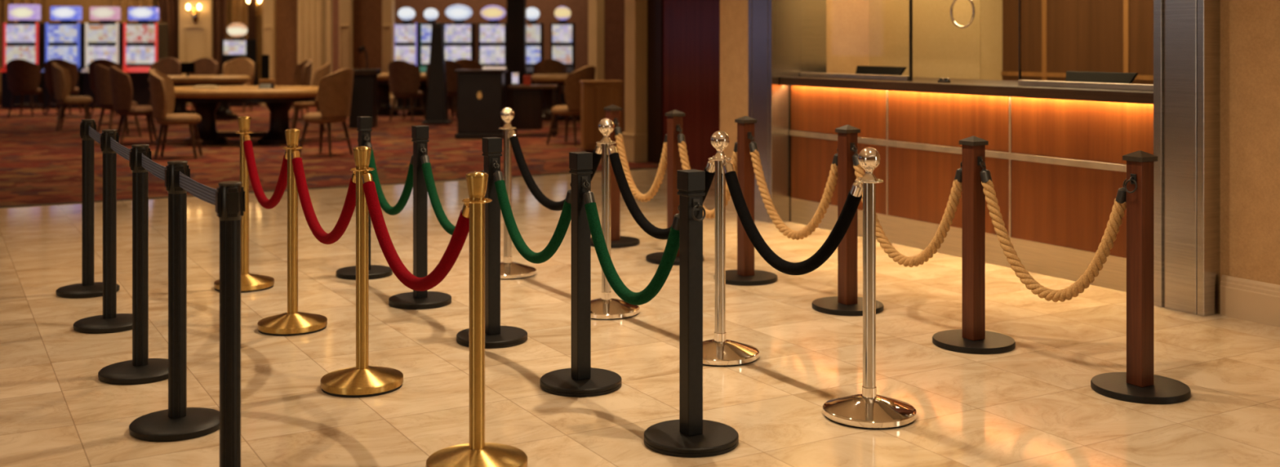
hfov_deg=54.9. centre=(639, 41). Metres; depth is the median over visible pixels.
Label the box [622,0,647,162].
pilaster
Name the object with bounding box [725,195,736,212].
baseboard
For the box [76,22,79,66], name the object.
light
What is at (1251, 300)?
baseboard
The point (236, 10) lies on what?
curtain
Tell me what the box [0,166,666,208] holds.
trim
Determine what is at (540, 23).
light
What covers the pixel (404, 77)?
chair
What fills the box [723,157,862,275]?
rope
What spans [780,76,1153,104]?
countertop
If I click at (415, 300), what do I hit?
stanchion
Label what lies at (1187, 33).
column
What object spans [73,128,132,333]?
stanchion
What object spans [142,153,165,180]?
belt
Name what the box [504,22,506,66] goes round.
light
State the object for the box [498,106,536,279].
stanchion
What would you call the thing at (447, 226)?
rope
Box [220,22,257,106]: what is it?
machine
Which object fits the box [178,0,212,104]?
pilaster
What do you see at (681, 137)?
rope
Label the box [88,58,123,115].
chair
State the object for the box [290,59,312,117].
chair
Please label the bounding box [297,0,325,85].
curtain
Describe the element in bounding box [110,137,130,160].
belt
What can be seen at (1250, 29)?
wall
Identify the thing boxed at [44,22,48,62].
light
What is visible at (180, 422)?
stanchion
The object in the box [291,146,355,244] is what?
rope
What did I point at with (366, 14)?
wall
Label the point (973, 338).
stanchion
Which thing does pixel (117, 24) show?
light
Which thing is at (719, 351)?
stanchion
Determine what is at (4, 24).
light
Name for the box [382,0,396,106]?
pilaster
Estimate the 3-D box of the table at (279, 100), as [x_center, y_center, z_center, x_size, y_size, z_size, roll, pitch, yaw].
[-5.606,1.046,17.400,2.284,0.792,1.364,0,0,0]
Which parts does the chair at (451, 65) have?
backrest, leg, seat, leg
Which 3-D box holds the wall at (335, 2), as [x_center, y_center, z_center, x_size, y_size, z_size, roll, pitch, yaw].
[-6.699,-1.350,27.075,0.263,5.600,0.150,0,0,0]
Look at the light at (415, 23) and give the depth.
26.54 m
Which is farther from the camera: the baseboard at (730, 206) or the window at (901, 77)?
the baseboard at (730, 206)
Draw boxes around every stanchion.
[55,119,119,298]
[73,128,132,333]
[97,143,168,384]
[128,160,219,441]
[213,115,274,293]
[215,181,244,466]
[257,128,327,336]
[320,146,403,397]
[336,115,392,279]
[388,124,451,309]
[426,171,527,466]
[456,137,527,348]
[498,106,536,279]
[540,151,621,397]
[591,104,639,248]
[591,118,639,319]
[644,168,738,457]
[645,109,703,265]
[702,130,759,366]
[714,115,777,285]
[812,124,884,315]
[822,146,916,429]
[932,135,1015,354]
[1090,150,1191,404]
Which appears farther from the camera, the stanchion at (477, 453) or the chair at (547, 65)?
the chair at (547, 65)
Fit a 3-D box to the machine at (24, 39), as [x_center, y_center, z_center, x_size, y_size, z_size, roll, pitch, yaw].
[-13.336,0.322,26.763,0.777,2.240,0.875,0,0,0]
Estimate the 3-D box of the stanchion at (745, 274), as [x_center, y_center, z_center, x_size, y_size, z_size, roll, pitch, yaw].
[0.643,0.952,7.496,0.384,0.997,0.384,0,0,-30]
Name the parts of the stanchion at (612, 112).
post, plate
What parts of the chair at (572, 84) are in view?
leg, seat, leg, leg, backrest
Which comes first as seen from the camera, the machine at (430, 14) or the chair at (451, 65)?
the chair at (451, 65)
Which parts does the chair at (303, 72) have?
backrest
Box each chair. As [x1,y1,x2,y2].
[5,58,45,115]
[43,58,82,115]
[51,62,93,130]
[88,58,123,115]
[93,63,142,137]
[109,66,158,145]
[148,57,182,105]
[148,68,202,159]
[186,57,218,109]
[222,57,254,111]
[289,62,330,131]
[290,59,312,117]
[297,68,354,157]
[387,60,426,120]
[426,59,462,119]
[452,58,482,114]
[533,58,567,105]
[546,66,595,146]
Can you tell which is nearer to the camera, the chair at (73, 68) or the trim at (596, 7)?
the trim at (596, 7)
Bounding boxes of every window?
[800,0,912,80]
[930,0,1014,84]
[1017,0,1153,90]
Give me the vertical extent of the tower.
1.740 m
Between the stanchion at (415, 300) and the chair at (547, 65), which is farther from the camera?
the chair at (547, 65)
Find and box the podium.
[453,69,507,138]
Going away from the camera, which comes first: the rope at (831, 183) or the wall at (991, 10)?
the rope at (831, 183)
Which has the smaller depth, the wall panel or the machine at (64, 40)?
the machine at (64, 40)
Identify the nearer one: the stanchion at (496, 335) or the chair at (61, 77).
the stanchion at (496, 335)
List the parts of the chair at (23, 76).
leg, leg, backrest, seat, leg, leg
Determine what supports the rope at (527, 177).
hanging from the stanchion at (509, 270)
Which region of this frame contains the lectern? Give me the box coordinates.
[348,45,380,128]
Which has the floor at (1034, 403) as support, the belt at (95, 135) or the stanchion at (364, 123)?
the stanchion at (364, 123)
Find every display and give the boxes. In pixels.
[180,62,195,76]
[261,54,269,79]
[511,71,519,84]
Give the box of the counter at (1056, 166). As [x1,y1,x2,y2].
[780,76,1153,292]
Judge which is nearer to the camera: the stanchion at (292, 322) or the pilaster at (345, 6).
the stanchion at (292, 322)
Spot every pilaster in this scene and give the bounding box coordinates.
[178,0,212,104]
[260,0,275,106]
[338,0,352,69]
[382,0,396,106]
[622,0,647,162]
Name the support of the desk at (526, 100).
on the floor at (40, 163)
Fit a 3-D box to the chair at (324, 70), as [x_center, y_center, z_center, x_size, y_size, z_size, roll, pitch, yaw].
[-5.191,0.894,19.405,0.626,1.104,0.666,0,0,-10]
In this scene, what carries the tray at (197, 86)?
on the table at (279, 100)
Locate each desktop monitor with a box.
[855,65,906,75]
[1065,71,1138,83]
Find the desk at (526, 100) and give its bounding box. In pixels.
[507,84,558,136]
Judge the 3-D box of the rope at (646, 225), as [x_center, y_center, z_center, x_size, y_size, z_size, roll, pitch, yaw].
[0.094,0.756,6.122,0.054,0.451,0.987,0,0,-31]
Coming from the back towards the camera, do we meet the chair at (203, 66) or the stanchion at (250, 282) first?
the chair at (203, 66)
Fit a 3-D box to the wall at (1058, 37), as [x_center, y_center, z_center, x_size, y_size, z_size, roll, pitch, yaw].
[5.186,-0.050,9.102,0.115,3.000,6.578,0,0,-30]
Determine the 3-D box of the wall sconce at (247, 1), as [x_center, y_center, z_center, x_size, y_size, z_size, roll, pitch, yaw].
[-8.826,-0.785,28.239,0.338,0.445,0.166,0,0,0]
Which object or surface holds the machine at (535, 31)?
on the floor at (40, 163)
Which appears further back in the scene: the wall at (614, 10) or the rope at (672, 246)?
the wall at (614, 10)
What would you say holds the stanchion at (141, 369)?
on the floor at (1034, 403)
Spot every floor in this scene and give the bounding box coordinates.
[0,103,666,206]
[0,168,1279,466]
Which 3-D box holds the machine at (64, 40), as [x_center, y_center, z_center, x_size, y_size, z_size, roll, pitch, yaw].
[-12.434,0.342,26.763,0.766,2.200,0.875,0,0,0]
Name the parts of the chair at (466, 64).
leg, backrest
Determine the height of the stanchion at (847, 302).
0.997 m
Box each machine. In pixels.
[0,4,44,108]
[40,5,84,108]
[80,6,123,108]
[122,7,168,105]
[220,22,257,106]
[395,7,419,106]
[419,8,442,72]
[442,4,476,108]
[477,4,506,107]
[526,7,543,84]
[550,5,575,105]
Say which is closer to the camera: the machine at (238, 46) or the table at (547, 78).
the table at (547, 78)
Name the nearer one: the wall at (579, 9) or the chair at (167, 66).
the chair at (167, 66)
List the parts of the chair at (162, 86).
leg, backrest, leg, seat, leg, leg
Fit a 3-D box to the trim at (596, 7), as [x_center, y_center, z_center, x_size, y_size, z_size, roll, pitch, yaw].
[-0.671,-1.350,18.902,0.145,5.600,0.270,0,0,-30]
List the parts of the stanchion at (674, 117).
post, plate, eye plate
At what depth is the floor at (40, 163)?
15.89 m
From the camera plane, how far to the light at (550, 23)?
26.53 m
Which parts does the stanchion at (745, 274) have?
post, plate, eye plate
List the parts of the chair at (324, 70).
leg, leg, seat, backrest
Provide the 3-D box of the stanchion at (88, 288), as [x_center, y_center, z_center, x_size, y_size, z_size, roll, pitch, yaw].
[-3.182,0.950,7.112,0.336,1.000,0.336,0,0,-30]
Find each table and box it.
[148,75,250,119]
[173,85,318,145]
[377,72,427,115]
[531,73,580,120]
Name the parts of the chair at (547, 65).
backrest, leg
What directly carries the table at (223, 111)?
on the floor at (40, 163)
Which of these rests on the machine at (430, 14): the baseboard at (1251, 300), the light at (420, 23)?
the light at (420, 23)
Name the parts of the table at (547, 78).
padded rail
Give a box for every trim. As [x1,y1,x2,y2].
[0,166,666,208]
[325,0,332,74]
[588,0,604,79]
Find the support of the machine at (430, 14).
on the floor at (40, 163)
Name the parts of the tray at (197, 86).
tray lid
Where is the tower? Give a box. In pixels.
[422,23,452,124]
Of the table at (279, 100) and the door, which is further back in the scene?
the table at (279, 100)
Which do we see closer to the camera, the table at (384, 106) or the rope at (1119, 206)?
the rope at (1119, 206)
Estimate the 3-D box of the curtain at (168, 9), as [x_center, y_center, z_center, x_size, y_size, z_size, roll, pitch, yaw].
[-10.848,-1.210,28.106,0.675,5.280,0.148,0,0,0]
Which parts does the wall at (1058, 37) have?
panel rail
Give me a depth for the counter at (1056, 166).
7.99 m
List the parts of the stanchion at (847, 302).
post, plate, eye plate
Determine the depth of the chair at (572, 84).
17.02 m
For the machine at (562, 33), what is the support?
on the floor at (40, 163)
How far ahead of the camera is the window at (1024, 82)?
7.58 m
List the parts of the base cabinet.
cabinet door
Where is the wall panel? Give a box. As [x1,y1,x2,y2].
[275,0,297,85]
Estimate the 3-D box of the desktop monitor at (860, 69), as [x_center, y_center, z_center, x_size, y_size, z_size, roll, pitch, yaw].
[1.910,0.242,9.832,0.160,0.085,0.577,0,0,-30]
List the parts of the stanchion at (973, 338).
post, plate, eye plate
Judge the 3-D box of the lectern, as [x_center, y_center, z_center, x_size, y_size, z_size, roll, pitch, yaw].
[-4.621,0.761,20.586,0.500,1.362,0.428,0,0,0]
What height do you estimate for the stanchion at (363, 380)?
1.009 m
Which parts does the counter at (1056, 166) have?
panel, panel, panel, panel, metal rail, kick plate, panel, panel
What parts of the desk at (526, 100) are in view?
leg, leg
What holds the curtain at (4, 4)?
hanging from the wall at (86, 5)
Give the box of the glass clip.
[937,77,951,82]
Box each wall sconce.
[186,4,201,23]
[246,0,261,15]
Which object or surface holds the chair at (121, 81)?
on the floor at (40, 163)
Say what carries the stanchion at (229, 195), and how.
on the floor at (1034, 403)
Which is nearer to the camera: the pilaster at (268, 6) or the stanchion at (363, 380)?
the stanchion at (363, 380)
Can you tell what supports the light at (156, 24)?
on the machine at (145, 42)
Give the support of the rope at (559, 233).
hanging from the stanchion at (496, 335)
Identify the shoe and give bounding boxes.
[257,79,275,88]
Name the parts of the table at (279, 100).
foot rail, padded rail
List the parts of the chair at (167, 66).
backrest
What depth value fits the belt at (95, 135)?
6.81 m
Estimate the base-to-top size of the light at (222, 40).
0.761 m
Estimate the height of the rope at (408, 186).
0.416 m
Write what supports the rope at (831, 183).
hanging from the stanchion at (745, 274)
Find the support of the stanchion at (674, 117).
on the floor at (1034, 403)
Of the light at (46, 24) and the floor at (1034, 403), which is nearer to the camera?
the floor at (1034, 403)
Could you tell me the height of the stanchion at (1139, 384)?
0.997 m
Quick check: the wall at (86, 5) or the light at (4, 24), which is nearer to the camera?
the light at (4, 24)
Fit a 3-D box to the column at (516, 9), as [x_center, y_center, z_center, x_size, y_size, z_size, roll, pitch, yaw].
[-2.420,-1.350,24.175,0.350,5.600,0.350,0,0,0]
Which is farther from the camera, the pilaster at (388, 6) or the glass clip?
the pilaster at (388, 6)
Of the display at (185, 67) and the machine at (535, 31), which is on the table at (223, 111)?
the display at (185, 67)
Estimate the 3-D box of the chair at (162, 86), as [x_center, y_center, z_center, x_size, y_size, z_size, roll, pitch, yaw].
[-5.754,0.894,15.293,0.626,1.104,0.666,0,0,-12]
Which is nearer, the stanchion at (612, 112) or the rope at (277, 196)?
the rope at (277, 196)
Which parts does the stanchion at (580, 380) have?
plate, post, eye plate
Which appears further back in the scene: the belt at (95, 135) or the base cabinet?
the base cabinet
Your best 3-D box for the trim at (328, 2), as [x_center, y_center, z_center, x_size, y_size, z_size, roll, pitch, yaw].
[-6.671,-1.350,26.475,0.100,5.600,0.150,0,0,0]
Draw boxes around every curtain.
[0,0,43,103]
[112,0,155,22]
[157,0,177,59]
[212,0,226,75]
[226,0,248,39]
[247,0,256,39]
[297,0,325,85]
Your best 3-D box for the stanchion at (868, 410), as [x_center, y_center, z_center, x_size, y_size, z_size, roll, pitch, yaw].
[0.887,0.930,4.773,0.356,1.039,0.356,0,0,-30]
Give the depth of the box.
18.84 m
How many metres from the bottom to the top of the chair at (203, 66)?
1.104 m
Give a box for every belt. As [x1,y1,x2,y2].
[88,125,101,143]
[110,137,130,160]
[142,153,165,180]
[179,171,217,204]
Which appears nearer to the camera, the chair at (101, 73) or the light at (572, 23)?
the chair at (101, 73)
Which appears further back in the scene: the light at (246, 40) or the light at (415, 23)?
the light at (246, 40)
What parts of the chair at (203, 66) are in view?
backrest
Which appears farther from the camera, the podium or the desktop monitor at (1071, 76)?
the podium
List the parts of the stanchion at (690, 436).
post, plate, eye plate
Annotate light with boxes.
[3,22,6,66]
[35,22,38,64]
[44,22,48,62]
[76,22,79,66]
[84,22,88,66]
[115,22,119,63]
[123,22,126,66]
[155,22,157,62]
[221,39,223,73]
[245,39,248,58]
[415,22,417,65]
[419,22,421,66]
[442,22,444,51]
[471,22,473,60]
[477,22,479,63]
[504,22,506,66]
[540,22,542,60]
[550,22,551,58]
[572,22,573,66]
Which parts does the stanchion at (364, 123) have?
post, plate, eye plate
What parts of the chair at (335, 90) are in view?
leg, leg, seat, leg, backrest, leg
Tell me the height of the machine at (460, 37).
2.240 m
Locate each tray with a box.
[191,84,219,88]
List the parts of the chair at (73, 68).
leg, backrest, seat, leg, leg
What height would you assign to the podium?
1.020 m
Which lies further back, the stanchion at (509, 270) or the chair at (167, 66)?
the chair at (167, 66)
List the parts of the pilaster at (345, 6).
panel moulding, panel moulding, panel moulding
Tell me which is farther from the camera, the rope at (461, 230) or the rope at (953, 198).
the rope at (953, 198)
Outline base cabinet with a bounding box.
[579,80,623,152]
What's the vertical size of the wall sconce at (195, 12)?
0.445 m
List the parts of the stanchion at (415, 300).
plate, post, eye plate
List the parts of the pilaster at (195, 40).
panel moulding, panel moulding, panel moulding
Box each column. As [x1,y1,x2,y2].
[506,0,526,107]
[748,0,826,223]
[1153,0,1220,316]
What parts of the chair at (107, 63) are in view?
leg, backrest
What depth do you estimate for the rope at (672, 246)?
4.84 m
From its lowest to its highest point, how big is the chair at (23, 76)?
1.104 m
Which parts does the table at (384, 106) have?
padded rail, foot rail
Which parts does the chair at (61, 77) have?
leg, backrest, leg, seat, leg, leg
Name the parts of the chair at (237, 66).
backrest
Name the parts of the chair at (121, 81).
leg, backrest, leg, seat, leg, leg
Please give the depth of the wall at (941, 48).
9.76 m
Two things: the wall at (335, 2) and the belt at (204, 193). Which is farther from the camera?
the wall at (335, 2)
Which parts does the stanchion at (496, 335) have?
plate, post, eye plate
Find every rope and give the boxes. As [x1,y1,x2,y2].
[243,131,287,208]
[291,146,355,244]
[361,168,469,291]
[364,138,413,215]
[420,150,484,235]
[493,166,571,263]
[508,127,601,210]
[582,185,679,305]
[608,141,715,239]
[614,123,666,201]
[677,129,737,218]
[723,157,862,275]
[749,137,837,239]
[852,149,961,267]
[979,164,1126,302]
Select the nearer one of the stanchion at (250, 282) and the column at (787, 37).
the stanchion at (250, 282)
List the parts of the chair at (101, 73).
leg, backrest, leg, seat, leg, leg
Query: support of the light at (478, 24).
on the machine at (492, 35)
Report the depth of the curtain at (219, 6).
28.10 m
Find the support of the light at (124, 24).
on the machine at (145, 42)
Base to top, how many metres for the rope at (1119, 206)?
0.578 m
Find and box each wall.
[43,0,262,103]
[332,0,338,72]
[352,0,382,72]
[395,0,588,70]
[604,0,624,132]
[720,0,868,182]
[868,0,981,79]
[981,0,1002,79]
[1001,0,1153,84]
[1220,0,1279,284]
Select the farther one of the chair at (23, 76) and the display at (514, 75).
the chair at (23, 76)
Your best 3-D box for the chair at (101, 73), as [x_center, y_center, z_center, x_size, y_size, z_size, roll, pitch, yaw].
[-7.885,0.894,18.578,0.666,1.104,0.626,0,0,45]
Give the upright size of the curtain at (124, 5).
5.280 m
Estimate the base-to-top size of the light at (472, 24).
0.940 m
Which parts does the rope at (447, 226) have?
rope cord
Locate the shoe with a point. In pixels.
(264, 83)
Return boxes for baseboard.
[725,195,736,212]
[1220,275,1279,327]
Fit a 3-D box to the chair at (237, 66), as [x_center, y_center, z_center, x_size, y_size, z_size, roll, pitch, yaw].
[-8.274,0.894,25.332,0.666,1.104,0.626,0,0,0]
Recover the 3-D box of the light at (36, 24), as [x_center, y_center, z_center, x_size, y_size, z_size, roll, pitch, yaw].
[-12.988,0.072,26.565,0.044,0.940,0.070,0,0,0]
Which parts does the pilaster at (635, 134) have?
plinth moulding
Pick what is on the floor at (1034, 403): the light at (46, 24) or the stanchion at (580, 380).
the stanchion at (580, 380)
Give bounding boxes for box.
[523,75,531,84]
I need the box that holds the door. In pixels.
[647,0,719,170]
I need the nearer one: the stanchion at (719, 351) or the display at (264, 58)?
the stanchion at (719, 351)
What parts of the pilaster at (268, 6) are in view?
panel moulding, panel moulding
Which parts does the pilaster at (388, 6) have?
panel moulding, panel moulding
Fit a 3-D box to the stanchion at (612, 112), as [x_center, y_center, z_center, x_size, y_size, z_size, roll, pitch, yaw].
[-0.194,0.952,8.825,0.384,0.997,0.384,0,0,-30]
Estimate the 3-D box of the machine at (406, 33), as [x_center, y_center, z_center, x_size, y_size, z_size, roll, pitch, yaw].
[-5.056,0.352,26.763,0.525,2.180,0.875,0,0,0]
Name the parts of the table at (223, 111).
foot rail, padded rail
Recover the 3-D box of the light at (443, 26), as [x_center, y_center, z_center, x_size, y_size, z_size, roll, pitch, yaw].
[-4.235,0.072,26.565,0.040,0.940,0.070,0,0,0]
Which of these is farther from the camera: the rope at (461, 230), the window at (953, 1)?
the window at (953, 1)
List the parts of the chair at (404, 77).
leg, leg, backrest, seat, leg, leg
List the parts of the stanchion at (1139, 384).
eye plate, post, plate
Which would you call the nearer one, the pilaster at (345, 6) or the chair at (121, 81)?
the chair at (121, 81)
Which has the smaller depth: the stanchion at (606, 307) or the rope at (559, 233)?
the rope at (559, 233)
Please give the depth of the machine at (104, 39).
26.56 m
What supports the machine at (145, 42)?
on the floor at (40, 163)
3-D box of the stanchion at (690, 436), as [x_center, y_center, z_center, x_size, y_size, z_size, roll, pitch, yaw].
[0.185,0.960,4.460,0.343,0.981,0.343,0,0,-30]
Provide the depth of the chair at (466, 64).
24.18 m
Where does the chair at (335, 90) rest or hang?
on the floor at (40, 163)
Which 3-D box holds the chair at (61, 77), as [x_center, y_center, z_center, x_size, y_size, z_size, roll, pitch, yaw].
[-9.290,0.894,20.190,0.626,1.104,0.666,0,0,-18]
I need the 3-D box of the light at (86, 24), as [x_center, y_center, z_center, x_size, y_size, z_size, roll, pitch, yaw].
[-11.922,0.072,26.565,0.043,0.940,0.070,0,0,0]
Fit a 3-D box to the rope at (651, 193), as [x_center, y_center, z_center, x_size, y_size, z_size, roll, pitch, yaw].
[0.017,0.845,8.495,0.054,0.524,0.686,0,0,-33]

